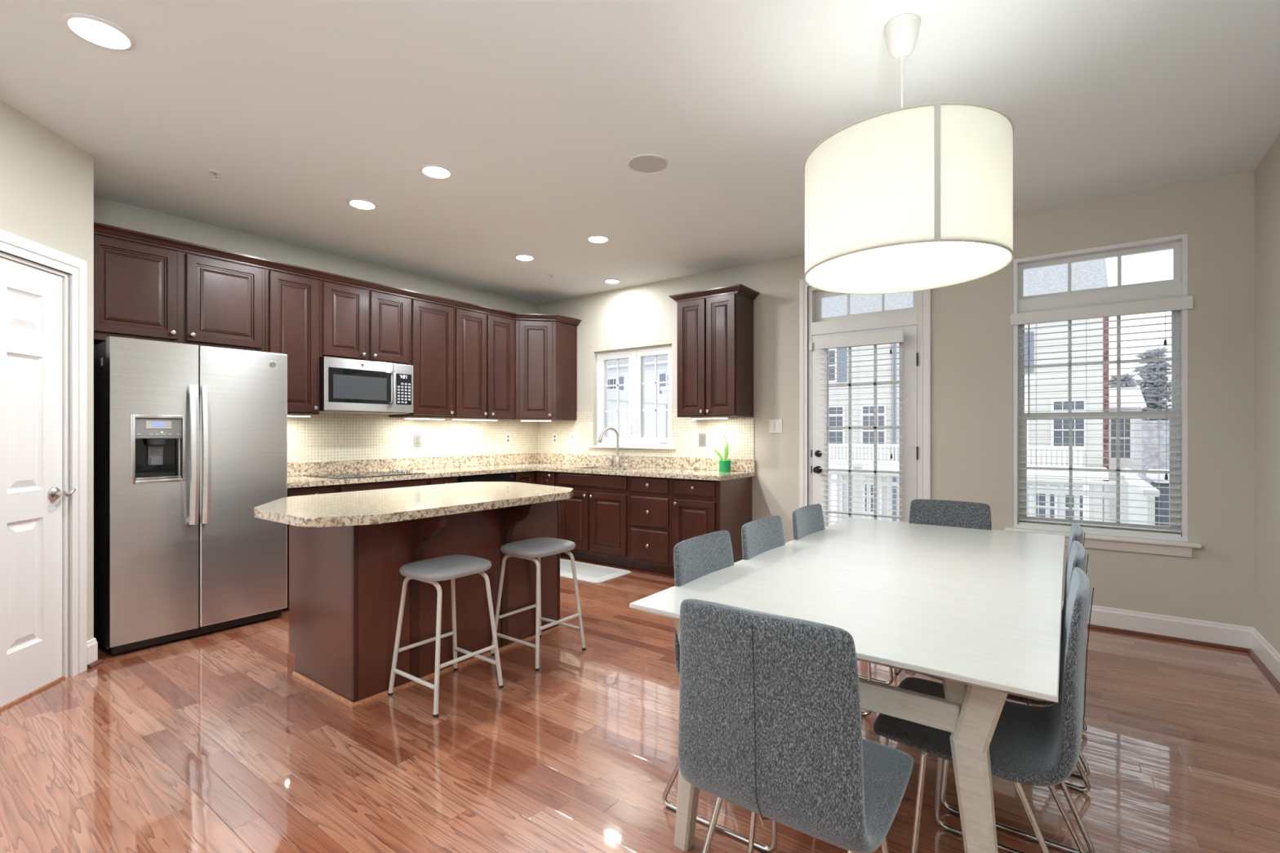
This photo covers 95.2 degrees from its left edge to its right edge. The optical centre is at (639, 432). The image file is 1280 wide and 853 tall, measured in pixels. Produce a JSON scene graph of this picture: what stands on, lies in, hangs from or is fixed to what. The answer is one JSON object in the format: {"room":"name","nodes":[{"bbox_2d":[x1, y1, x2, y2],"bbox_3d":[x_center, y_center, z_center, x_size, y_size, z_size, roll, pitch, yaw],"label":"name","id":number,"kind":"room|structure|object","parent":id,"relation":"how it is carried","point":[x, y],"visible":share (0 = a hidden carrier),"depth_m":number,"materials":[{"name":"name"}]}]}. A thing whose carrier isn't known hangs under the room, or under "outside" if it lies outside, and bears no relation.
{"room":"eat-in kitchen","nodes":[
{"label":"eat-in kitchen","id":0,"kind":"room"},
{"bbox_2d":[0,99,93,640],"bbox_3d":[-2.898,-0.122,2.509,0.100,2.740,1.280,0,0,-9],"label":"wall","id":1,"kind":"structure","parent":0,"point":[46,180],"depth_m":2.91,"materials":[{"name":"beige paint"}]},
{"bbox_2d":[0,229,86,711],"bbox_3d":[-2.890,0.171,2.604,0.145,2.155,0.955,0,0,-9],"label":"door","id":2,"kind":"structure","parent":1,"relation":"in","point":[43,307],"depth_m":2.84,"materials":[{"name":"white paint"}]},
{"bbox_2d":[86,637,97,669],"bbox_3d":[-2.936,1.177,3.129,0.026,0.142,0.089,0,0,-18],"label":"baseboard","id":3,"kind":"structure","parent":1,"relation":"attached to","point":[92,644],"depth_m":3.12,"materials":[{"name":"white paint"}]},
{"bbox_2d":[87,658,102,669],"bbox_3d":[-2.921,1.237,3.139,0.036,0.022,0.105,0,0,-20],"label":"trim","id":4,"kind":"structure","parent":1,"relation":"attached to","point":[99,661],"depth_m":3.12,"materials":[{"name":"brown wood"}]},
{"bbox_2d":[93,196,537,462],"bbox_3d":[-3.981,-0.122,3.076,0.150,2.740,9.560,0,0,36],"label":"wall","id":5,"kind":"structure","parent":0,"point":[106,211],"depth_m":4.57,"materials":[{"name":"beige paint"}]},
{"bbox_2d":[93,233,265,351],"bbox_3d":[-3.076,-0.862,3.858,0.380,0.620,0.975,0,0,36],"label":"upper cabinet","id":6,"kind":"object","parent":5,"relation":"attached to","point":[142,291],"visible":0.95,"depth_m":3.73,"materials":[{"name":"brown wood"}]},
{"bbox_2d":[265,268,319,414],"bbox_3d":[-2.676,-0.656,4.403,0.380,1.032,0.373,0,0,36],"label":"upper cabinet","id":7,"kind":"object","parent":5,"relation":"attached to","point":[291,300],"visible":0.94,"depth_m":4.33,"materials":[{"name":"brown wood"}]},
{"bbox_2d":[287,413,311,417],"bbox_3d":[-2.641,-0.131,4.369,0.060,0.017,0.330,0,0,36],"label":"light","id":8,"kind":"object","parent":7,"relation":"attached to","point":[288,415],"visible":0.43,"depth_m":4.41,"materials":[{"name":"white plastic"}]},
{"bbox_2d":[319,280,408,364],"bbox_3d":[-2.341,-0.878,4.859,0.380,0.588,0.752,0,0,36],"label":"upper cabinet","id":9,"kind":"object","parent":5,"relation":"attached to","point":[357,323],"visible":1,"depth_m":4.72,"materials":[{"name":"brown wood"}]},
{"bbox_2d":[319,356,413,414],"bbox_3d":[-2.310,-0.373,4.837,0.435,0.418,0.748,0,0,36],"label":"microwave","id":10,"kind":"object","parent":9,"relation":"attached to","point":[346,385],"visible":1,"depth_m":4.69,"materials":[{"name":"silver metal"}]},
{"bbox_2d":[287,413,537,462],"bbox_3d":[-2.059,0.025,5.559,0.008,0.414,2.946,0,0,36],"label":"backsplash","id":11,"kind":"structure","parent":5,"relation":"attached to","point":[322,437],"depth_m":5.32,"materials":[{"name":"tile"}]},
{"bbox_2d":[413,434,421,446],"bbox_3d":[-2.093,0.072,5.499,0.008,0.118,0.075,0,0,36],"label":"outlet","id":12,"kind":"object","parent":11,"relation":"attached to","point":[417,437],"visible":1,"depth_m":5.49,"materials":[{"name":"grey plastic"}]},
{"bbox_2d":[505,433,510,444],"bbox_3d":[-1.443,0.062,6.383,0.008,0.112,0.072,0,0,36],"label":"outlet","id":13,"kind":"object","parent":11,"relation":"attached to","point":[507,435],"visible":1,"depth_m":6.38,"materials":[{"name":"white plastic"}]},
{"bbox_2d":[389,297,453,417],"bbox_3d":[-1.983,-0.656,5.346,0.380,1.032,0.451,0,0,36],"label":"upper cabinet","id":14,"kind":"object","parent":5,"relation":"attached to","point":[431,325],"visible":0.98,"depth_m":5.25,"materials":[{"name":"brown wood"}]},
{"bbox_2d":[403,417,446,419],"bbox_3d":[-1.951,-0.131,5.308,0.060,0.017,0.400,0,0,36],"label":"light","id":15,"kind":"object","parent":14,"relation":"attached to","point":[408,418],"visible":1,"depth_m":5.26,"materials":[{"name":"white plastic"}]},
{"bbox_2d":[446,306,513,419],"bbox_3d":[-1.633,-0.656,5.823,0.380,1.032,0.726,0,0,36],"label":"upper cabinet","id":16,"kind":"object","parent":5,"relation":"attached to","point":[483,343],"visible":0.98,"depth_m":5.69,"materials":[{"name":"brown wood"}]},
{"bbox_2d":[451,417,498,421],"bbox_3d":[-1.620,-0.131,5.759,0.060,0.017,0.520,0,0,36],"label":"light","id":17,"kind":"object","parent":16,"relation":"attached to","point":[452,419],"visible":0.96,"depth_m":5.72,"materials":[{"name":"white plastic"}]},
{"bbox_2d":[503,319,577,420],"bbox_3d":[-1.129,-0.656,6.309,0.616,1.032,0.649,0,0,36],"label":"upper cabinet","id":18,"kind":"object","parent":5,"relation":"attached to","point":[545,352],"visible":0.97,"depth_m":6.09,"materials":[{"name":"brown wood"}]},
{"bbox_2d":[520,419,551,421],"bbox_3d":[-1.093,-0.131,6.151,0.330,0.017,0.060,0,0,-9],"label":"light","id":19,"kind":"object","parent":18,"relation":"attached to","point":[520,420],"visible":1,"depth_m":6.12,"materials":[{"name":"white plastic"}]},
{"bbox_2d":[93,222,581,325],"bbox_3d":[-1.954,-1.200,4.870,0.374,0.056,3.943,0,0,36],"label":"crown molding","id":20,"kind":"structure","parent":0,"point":[100,228],"depth_m":4.33,"materials":[{"name":"brown wood"}]},
{"bbox_2d":[0,0,1279,303],"bbox_3d":[-1.627,-1.552,1.254,6.103,0.120,9.710,0,0,36],"label":"ceiling","id":21,"kind":"structure","parent":0,"point":[537,111],"depth_m":2.68,"materials":[{"name":"white paint"}]},
{"bbox_2d":[62,12,135,50],"bbox_3d":[-2.008,-1.482,2.173,0.200,0.018,0.200,0,0,36],"label":"recessed light","id":22,"kind":"object","parent":21,"relation":"in","point":[95,30],"visible":1,"depth_m":2.15,"materials":[{"name":"white paint"}]},
{"bbox_2d":[208,169,221,182],"bbox_3d":[-2.429,-1.467,3.339,0.060,0.049,0.060,0,0,36],"label":"sprinkler","id":23,"kind":"object","parent":21,"relation":"attached to","point":[214,172],"visible":1,"depth_m":3.33,"materials":[{"name":"white paint"}]},
{"bbox_2d":[346,198,377,209],"bbox_3d":[-1.808,-1.482,3.804,0.176,0.018,0.176,0,0,36],"label":"recessed light","id":24,"kind":"object","parent":21,"relation":"in","point":[359,203],"visible":1,"depth_m":3.78,"materials":[{"name":"white paint"}]},
{"bbox_2d":[419,164,452,178],"bbox_3d":[-1.160,-1.482,3.330,0.176,0.018,0.176,0,0,36],"label":"recessed light","id":25,"kind":"object","parent":21,"relation":"in","point":[437,171],"visible":1,"depth_m":3.31,"materials":[{"name":"white paint"}]},
{"bbox_2d":[514,253,534,260],"bbox_3d":[-0.979,-1.482,4.959,0.170,0.018,0.170,0,0,36],"label":"recessed light","id":26,"kind":"object","parent":21,"relation":"in","point":[522,256],"visible":1,"depth_m":4.92,"materials":[{"name":"white paint"}]},
{"bbox_2d":[547,274,554,280],"bbox_3d":[-0.838,-1.467,5.519,0.060,0.049,0.060,0,0,36],"label":"sprinkler","id":27,"kind":"object","parent":21,"relation":"attached to","point":[550,275],"visible":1,"depth_m":5.51,"materials":[{"name":"white paint"}]},
{"bbox_2d":[586,235,609,243],"bbox_3d":[-0.322,-1.482,4.488,0.176,0.018,0.176,0,0,36],"label":"recessed light","id":28,"kind":"object","parent":21,"relation":"in","point":[593,238],"visible":1,"depth_m":4.46,"materials":[{"name":"white paint"}]},
{"bbox_2d":[604,278,620,283],"bbox_3d":[-0.273,-1.482,5.731,0.160,0.018,0.160,0,0,36],"label":"recessed light","id":29,"kind":"object","parent":21,"relation":"in","point":[611,280],"visible":1,"depth_m":5.69,"materials":[{"name":"white paint"}]},
{"bbox_2d":[626,153,669,173],"bbox_3d":[0.045,-1.488,3.238,0.236,0.006,0.236,0,0,36],"label":"ceiling speaker","id":30,"kind":"object","parent":21,"relation":"attached to","point":[646,163],"visible":1,"depth_m":3.23,"materials":[{"name":"white paint"}]},
{"bbox_2d":[803,13,1014,294],"bbox_3d":[0.958,-1.040,2.137,0.693,0.904,0.693,0,0,36],"label":"pendant lamp","id":31,"kind":"object","parent":21,"relation":"hanging from","point":[916,197],"visible":1,"depth_m":1.87,"materials":[{"name":"white fabric"}]},
{"bbox_2d":[806,241,1010,290],"bbox_3d":[0.958,-0.604,2.137,0.674,0.003,0.674,0,0,36],"label":"diffuser","id":32,"kind":"object","parent":31,"relation":"attached to","point":[860,265],"depth_m":2.09,"materials":[{"name":"white plastic"}]},
{"bbox_2d":[0,557,1279,852],"bbox_3d":[-1.627,1.308,1.254,6.103,0.120,9.710,0,0,36],"label":"floor","id":33,"kind":"structure","parent":0,"point":[210,742],"depth_m":2.25,"materials":[{"name":"red wood"}]},
{"bbox_2d":[93,336,287,654],"bbox_3d":[-2.889,0.355,3.758,0.744,1.784,0.908,0,0,36],"label":"refrigerator","id":34,"kind":"object","parent":33,"relation":"on","point":[189,439],"visible":0.99,"depth_m":3.48,"materials":[{"name":"grey metal"}]},
{"bbox_2d":[281,484,336,611],"bbox_3d":[-2.570,0.814,4.327,0.640,0.868,0.370,0,0,36],"label":"base cabinet","id":35,"kind":"object","parent":33,"relation":"on","point":[295,491],"visible":0.1,"depth_m":4.12,"materials":[{"name":"brown wood"}]},
{"bbox_2d":[336,478,427,493],"bbox_3d":[-2.233,0.814,4.786,0.640,0.868,0.762,0,0,36],"label":"base cabinet","id":36,"kind":"object","parent":33,"relation":"on","point":[423,482],"visible":0.02,"depth_m":4.58,"materials":[{"name":"brown wood"}]},
{"bbox_2d":[288,500,562,709],"bbox_3d":[-1.081,0.814,3.316,0.959,0.868,1.355,0,0,36],"label":"kitchen island","id":37,"kind":"object","parent":33,"relation":"on","point":[345,582],"visible":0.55,"depth_m":2.91,"materials":[{"name":"brown wood"}]},
{"bbox_2d":[253,481,573,527],"bbox_3d":[-1.150,0.359,3.223,1.040,0.039,1.660,0,0,36],"label":"countertop","id":38,"kind":"structure","parent":37,"relation":"on","point":[369,507],"depth_m":2.89,"materials":[{"name":"stone"}]},
{"bbox_2d":[427,475,457,484],"bbox_3d":[-1.916,0.814,5.217,0.640,0.868,0.302,0,0,36],"label":"base cabinet","id":39,"kind":"object","parent":33,"relation":"on","point":[434,481],"visible":0.15,"depth_m":5.03,"materials":[{"name":"brown wood"}]},
{"bbox_2d":[387,554,503,717],"bbox_3d":[-0.935,0.935,2.824,0.385,0.628,0.391,0,0,36],"label":"bar stool","id":40,"kind":"object","parent":33,"relation":"on","point":[431,571],"visible":1,"depth_m":2.78,"materials":[{"name":"grey plastic"}]},
{"bbox_2d":[457,472,514,482],"bbox_3d":[-1.629,0.814,5.589,0.606,0.866,0.630,0,0,36],"label":"dishwasher","id":41,"kind":"object","parent":33,"relation":"on","point":[504,477],"visible":0.19,"depth_m":5.42,"materials":[{"name":"black plastic"}]},
{"bbox_2d":[490,537,586,671],"bbox_3d":[-0.577,0.935,3.324,0.385,0.628,0.391,0,0,36],"label":"bar stool","id":42,"kind":"object","parent":33,"relation":"on","point":[529,548],"visible":0.98,"depth_m":3.27,"materials":[{"name":"white metal"}]},
{"bbox_2d":[513,471,563,558],"bbox_3d":[-1.085,0.814,6.132,0.896,0.868,0.882,0,0,36],"label":"base cabinet","id":43,"kind":"object","parent":33,"relation":"on","point":[540,477],"visible":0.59,"depth_m":5.81,"materials":[{"name":"brown wood"}]},
{"bbox_2d":[287,453,755,488],"bbox_3d":[-0.959,0.306,4.745,2.725,0.146,2.952,0,0,36],"label":"countertop","id":44,"kind":"structure","parent":43,"relation":"on","point":[685,468],"depth_m":5.42,"materials":[{"name":"stone"}]},
{"bbox_2d":[306,469,426,479],"bbox_3d":[-2.227,0.332,4.781,0.510,0.022,0.735,0,0,36],"label":"cooktop","id":45,"kind":"object","parent":44,"relation":"in","point":[379,473],"visible":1,"depth_m":4.71,"materials":[{"name":"black glass"}]},
{"bbox_2d":[597,427,620,466],"bbox_3d":[-0.321,0.144,5.949,0.236,0.397,0.134,0,0,-13],"label":"faucet","id":46,"kind":"object","parent":44,"relation":"on","point":[600,439],"visible":1,"depth_m":5.92,"materials":[{"name":"silver metal"}]},
{"bbox_2d":[713,424,730,471],"bbox_3d":[0.726,0.133,5.190,0.166,0.418,0.101,0,0,36],"label":"potted plant","id":47,"kind":"object","parent":44,"relation":"on","point":[724,464],"visible":1,"depth_m":5.15,"materials":[{"name":"green plant"}]},
{"bbox_2d":[560,558,631,582],"bbox_3d":[-0.586,1.238,5.316,0.950,0.018,0.500,0,0,36],"label":"floor mat","id":48,"kind":"object","parent":33,"relation":"on","point":[593,573],"visible":0.57,"depth_m":5.17,"materials":[{"name":"white fabric"}]},
{"bbox_2d":[557,471,634,568],"bbox_3d":[-0.294,0.814,5.701,0.883,0.868,0.640,0,0,36],"label":"base cabinet","id":49,"kind":"object","parent":33,"relation":"on","point":[596,518],"visible":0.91,"depth_m":5.44,"materials":[{"name":"brown wood"}]},
{"bbox_2d":[629,475,674,575],"bbox_3d":[0.245,0.814,5.305,0.450,0.868,0.640,0,0,36],"label":"base cabinet","id":50,"kind":"object","parent":33,"relation":"on","point":[650,497],"visible":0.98,"depth_m":5.07,"materials":[{"name":"brown wood"}]},
{"bbox_2d":[671,476,751,568],"bbox_3d":[0.615,0.814,5.033,0.462,0.868,0.640,0,0,36],"label":"base cabinet","id":51,"kind":"object","parent":33,"relation":"on","point":[699,507],"visible":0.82,"depth_m":4.84,"materials":[{"name":"brown wood"}]},
{"bbox_2d":[662,530,777,852],"bbox_3d":[0.392,0.807,1.972,0.498,0.880,0.439,0,0,36],"label":"dining chair","id":52,"kind":"object","parent":33,"relation":"on","point":[695,557],"visible":0.29,"depth_m":2.00,"materials":[{"name":"grey fabric"}]},
{"bbox_2d":[678,599,913,852],"bbox_3d":[0.367,0.807,1.375,0.439,0.880,0.498,0,0,36],"label":"dining chair","id":53,"kind":"object","parent":33,"relation":"on","point":[770,726],"visible":1,"depth_m":1.18,"materials":[{"name":"grey fabric"}]},
{"bbox_2d":[741,515,862,725],"bbox_3d":[0.689,0.807,2.376,0.498,0.880,0.439,0,0,36],"label":"dining chair","id":54,"kind":"object","parent":33,"relation":"on","point":[758,536],"visible":0.24,"depth_m":2.48,"materials":[{"name":"grey fabric"}]},
{"bbox_2d":[791,503,893,716],"bbox_3d":[1.005,0.807,2.807,0.498,0.880,0.439,0,0,36],"label":"dining chair","id":55,"kind":"object","parent":33,"relation":"on","point":[807,520],"visible":0.25,"depth_m":2.89,"materials":[{"name":"grey fabric"}]},
{"bbox_2d":[629,517,1065,852],"bbox_3d":[1.032,0.878,2.309,1.036,0.744,2.184,0,0,36],"label":"dining table","id":56,"kind":"object","parent":33,"relation":"on","point":[978,611],"visible":0.84,"depth_m":1.73,"materials":[{"name":"white wood"}]},
{"bbox_2d":[893,499,991,674],"bbox_3d":[1.556,0.807,3.005,0.439,0.880,0.498,0,0,36],"label":"dining chair","id":57,"kind":"object","parent":33,"relation":"on","point":[973,515],"visible":0.14,"depth_m":3.16,"materials":[{"name":"grey fabric"}]},
{"bbox_2d":[873,567,1093,852],"bbox_3d":[0.945,0.807,1.604,0.498,0.880,0.439,0,0,36],"label":"dining chair","id":58,"kind":"object","parent":33,"relation":"on","point":[1030,745],"visible":0.84,"depth_m":1.47,"materials":[{"name":"grey fabric"}]},
{"bbox_2d":[921,540,1094,852],"bbox_3d":[1.241,0.807,2.007,0.498,0.880,0.439,0,0,36],"label":"dining chair","id":59,"kind":"object","parent":33,"relation":"on","point":[1077,553],"visible":0.27,"depth_m":1.80,"materials":[{"name":"grey fabric"}]},
{"bbox_2d":[1060,522,1089,777],"bbox_3d":[1.537,0.807,2.410,0.498,0.880,0.439,0,0,36],"label":"dining chair","id":60,"kind":"object","parent":33,"relation":"on","point":[1076,532],"visible":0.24,"depth_m":2.17,"materials":[{"name":"grey fabric"}]},
{"bbox_2d":[814,328,903,527],"bbox_3d":[1.708,0.096,4.571,0.674,1.736,0.068,0,0,36],"label":"window blind","id":61,"kind":"object","parent":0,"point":[895,336],"visible":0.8,"depth_m":4.57,"materials":[{"name":"white plastic"}]},
{"bbox_2d":[537,170,1254,627],"bbox_3d":[1.200,-0.122,5.102,5.803,2.740,0.160,0,0,36],"label":"wall","id":62,"kind":"structure","parent":0,"point":[971,331],"depth_m":3.86,"materials":[{"name":"beige paint"}]},
{"bbox_2d":[561,556,674,577],"bbox_3d":[0.109,1.239,5.462,1.818,0.017,0.511,0,0,36],"label":"trim","id":63,"kind":"structure","parent":62,"relation":"attached to","point":[562,557],"depth_m":5.35,"materials":[{"name":"brown wood"}]},
{"bbox_2d":[586,344,675,449],"bbox_3d":[-0.063,-0.353,5.999,1.105,1.026,0.200,0,0,36],"label":"window","id":64,"kind":"structure","parent":62,"relation":"in","point":[636,357],"depth_m":5.99,"materials":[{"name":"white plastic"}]},
{"bbox_2d":[537,408,754,459],"bbox_3d":[-0.092,0.000,5.947,2.720,0.464,0.008,0,0,36],"label":"backsplash","id":65,"kind":"structure","parent":62,"relation":"attached to","point":[740,432],"depth_m":5.61,"materials":[{"name":"tile"}]},
{"bbox_2d":[552,433,557,443],"bbox_3d":[-0.958,0.062,6.572,0.072,0.112,0.008,0,0,36],"label":"outlet","id":66,"kind":"object","parent":65,"relation":"attached to","point":[554,435],"visible":1,"depth_m":6.57,"materials":[{"name":"white plastic"}]},
{"bbox_2d":[569,433,577,443],"bbox_3d":[-0.733,0.058,6.397,0.105,0.112,0.024,0,0,36],"label":"phone jack","id":67,"kind":"object","parent":65,"relation":"attached to","point":[573,437],"visible":1,"depth_m":6.40,"materials":[{"name":"white plastic"}]},
{"bbox_2d":[698,433,706,446],"bbox_3d":[0.580,0.064,5.441,0.075,0.118,0.010,0,0,36],"label":"switch","id":68,"kind":"object","parent":65,"relation":"attached to","point":[702,437],"visible":1,"depth_m":5.43,"materials":[{"name":"grey plastic"}]},
{"bbox_2d":[668,284,759,417],"bbox_3d":[0.651,-0.684,5.168,0.703,1.088,0.380,0,0,36],"label":"upper cabinet","id":69,"kind":"object","parent":62,"relation":"attached to","point":[715,326],"visible":0.99,"depth_m":5.02,"materials":[{"name":"brown wood"}]},
{"bbox_2d":[691,416,728,419],"bbox_3d":[0.614,-0.131,5.135,0.340,0.017,0.060,0,0,36],"label":"light","id":70,"kind":"object","parent":69,"relation":"attached to","point":[721,417],"visible":0.96,"depth_m":5.11,"materials":[{"name":"white plastic"}]},
{"bbox_2d":[768,419,782,432],"bbox_3d":[1.165,-0.058,5.020,0.118,0.118,0.011,0,0,36],"label":"light switch","id":71,"kind":"object","parent":62,"relation":"attached to","point":[775,425],"visible":1,"depth_m":5.02,"materials":[{"name":"white plastic"}]},
{"bbox_2d":[799,279,930,526],"bbox_3d":[1.772,-0.016,4.641,0.997,2.528,0.216,0,0,36],"label":"door","id":72,"kind":"structure","parent":62,"relation":"in","point":[914,417],"depth_m":4.61,"materials":[{"name":"white paint"}]},
{"bbox_2d":[1004,233,1201,557],"bbox_3d":[2.948,-0.227,3.787,0.982,1.929,0.206,0,0,36],"label":"window","id":73,"kind":"structure","parent":62,"relation":"in","point":[1177,286],"depth_m":3.74,"materials":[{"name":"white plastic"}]},
{"bbox_2d":[1010,295,1193,537],"bbox_3d":[2.931,-0.091,3.763,0.918,1.446,0.083,0,0,36],"label":"window blind","id":74,"kind":"object","parent":73,"relation":"attached to","point":[1175,304],"visible":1,"depth_m":3.72,"materials":[{"name":"white plastic"}]},
{"bbox_2d":[1254,134,1279,653],"bbox_3d":[0.816,-0.122,-0.448,0.150,2.740,9.560,0,0,36],"label":"wall","id":75,"kind":"structure","parent":0,"point":[1267,173],"depth_m":3.10,"materials":[{"name":"beige paint"}]},
{"bbox_2d":[1062,600,1279,682],"bbox_3d":[0.041,1.177,0.034,1.670,0.142,9.380,0,0,36],"label":"baseboard","id":76,"kind":"structure","parent":75,"relation":"attached to","point":[1239,636],"depth_m":3.46,"materials":[{"name":"white paint"}]},
{"bbox_2d":[1087,623,1279,693],"bbox_3d":[0.031,1.237,0.033,1.655,0.022,9.365,0,0,36],"label":"trim","id":77,"kind":"structure","parent":75,"relation":"attached to","point":[1260,664],"depth_m":3.42,"materials":[{"name":"brown"}]},
{"label":"outside","id":78,"kind":"structure","parent":0,"visible":0},
{"bbox_3d":[1.595,1.423,6.444,6.050,0.090,2.450,0,0,36],"label":"deck","id":79,"kind":"object","parent":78,"visible":0},
{"bbox_2d":[608,386,667,437],"bbox_3d":[-0.213,0.353,7.657,0.170,2.050,2.245,0,0,36],"label":"privacy fence","id":80,"kind":"object","parent":79,"relation":"on","point":[649,397],"visible":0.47,"depth_m":8.00,"materials":[{"name":"white plastic"}]},
{"bbox_2d":[828,460,1137,525],"bbox_3d":[2.622,0.855,7.060,5.175,1.044,0.150,0,0,36],"label":"deck railing","id":81,"kind":"object","parent":79,"relation":"on","point":[860,466],"visible":0.21,"depth_m":5.97,"materials":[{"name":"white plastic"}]},
{"bbox_2d":[1124,475,1159,524],"bbox_3d":[4.094,0.888,4.787,0.090,0.980,1.720,0,0,36],"label":"privacy fence","id":82,"kind":"object","parent":79,"relation":"on","point":[1131,482],"visible":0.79,"depth_m":4.50,"materials":[{"name":"white wood"}]},
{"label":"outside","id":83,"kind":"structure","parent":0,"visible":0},
{"bbox_3d":[25.457,4.348,43.021,180.000,0.200,210.000,0,0,36],"label":"ground","id":84,"kind":"structure","parent":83,"visible":0},
{"bbox_2d":[608,355,667,394],"bbox_3d":[2.108,-1.588,37.081,13.700,11.670,9.720,0,0,36],"label":"townhouse","id":85,"kind":"structure","parent":84,"relation":"on","point":[662,361],"depth_m":32.90,"materials":[{"name":"white"}]},
{"bbox_2d":[618,377,623,390],"bbox_3d":[-1.130,-2.552,33.982,0.390,1.400,0.049,0,0,36],"label":"shutter","id":86,"kind":"object","parent":85,"relation":"hanging from","point":[620,379],"depth_m":33.92,"materials":[{"name":"grey"}]},
{"bbox_2d":[659,373,665,394],"bbox_3d":[1.247,-2.552,32.235,0.390,1.400,0.049,0,0,36],"label":"shutter","id":87,"kind":"object","parent":85,"relation":"hanging from","point":[662,376],"depth_m":32.24,"materials":[{"name":"grey"}]},
{"bbox_2d":[822,258,1108,521],"bbox_3d":[13.682,-1.988,28.640,14.150,12.470,9.820,0,0,36],"label":"townhouse","id":88,"kind":"structure","parent":84,"relation":"on","point":[1090,274],"depth_m":22.19,"materials":[{"name":"beige"}]},
{"bbox_2d":[837,347,846,382],"bbox_3d":[9.145,-3.077,26.433,0.390,1.550,0.049,0,0,36],"label":"shutter","id":89,"kind":"object","parent":88,"relation":"hanging from","point":[843,353],"depth_m":26.41,"materials":[{"name":"grey"}]},
{"bbox_2d":[1024,331,1033,373],"bbox_3d":[14.786,-3.077,22.289,0.390,1.550,0.049,0,0,36],"label":"shutter","id":90,"kind":"object","parent":88,"relation":"hanging from","point":[1031,337],"depth_m":22.26,"materials":[{"name":"grey"}]},
{"bbox_2d":[828,443,1108,524],"bbox_3d":[11.145,2.348,23.556,12.020,3.799,2.120,0,0,36],"label":"deck","id":91,"kind":"object","parent":84,"relation":"on","point":[1029,472],"visible":0.26,"depth_m":20.41,"materials":[{"name":"white wood"}]},
{"bbox_2d":[1108,373,1138,388],"bbox_3d":[41.308,-0.406,50.157,4.019,9.318,3.989,0,0,44],"label":"pine tree","id":92,"kind":"object","parent":84,"relation":"on","point":[1124,378],"visible":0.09,"depth_m":49.48,"materials":[{"name":"grey plant"}]},
{"bbox_2d":[1108,386,1146,522],"bbox_3d":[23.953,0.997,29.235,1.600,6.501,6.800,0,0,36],"label":"house","id":93,"kind":"structure","parent":84,"relation":"on","point":[1112,423],"depth_m":26.82,"materials":[{"name":"white"}]},
{"bbox_2d":[1130,346,1171,420],"bbox_3d":[45.351,-1.652,51.956,4.238,11.807,4.535,0,0,42],"label":"pine tree","id":94,"kind":"object","parent":84,"relation":"on","point":[1150,370],"visible":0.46,"depth_m":51.29,"materials":[{"name":"grey plant"}]},
{"bbox_2d":[1142,420,1168,484],"bbox_3d":[36.052,1.748,32.445,14.400,4.999,1.500,0,0,36],"label":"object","id":95,"kind":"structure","parent":84,"relation":"on","point":[1148,437],"depth_m":35.23,"materials":[{"name":"white"}]},
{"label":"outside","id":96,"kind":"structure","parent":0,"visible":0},
{"bbox_3d":[4.608,1.910,4.422,1.100,0.115,2.300,0,0,36],"label":"patio","id":97,"kind":"object","parent":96,"visible":0},
{"bbox_2d":[1146,469,1168,525],"bbox_3d":[4.514,1.083,4.801,0.500,1.530,0.540,0,0,36],"label":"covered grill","id":98,"kind":"object","parent":97,"relation":"on","point":[1150,476],"visible":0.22,"depth_m":4.71,"materials":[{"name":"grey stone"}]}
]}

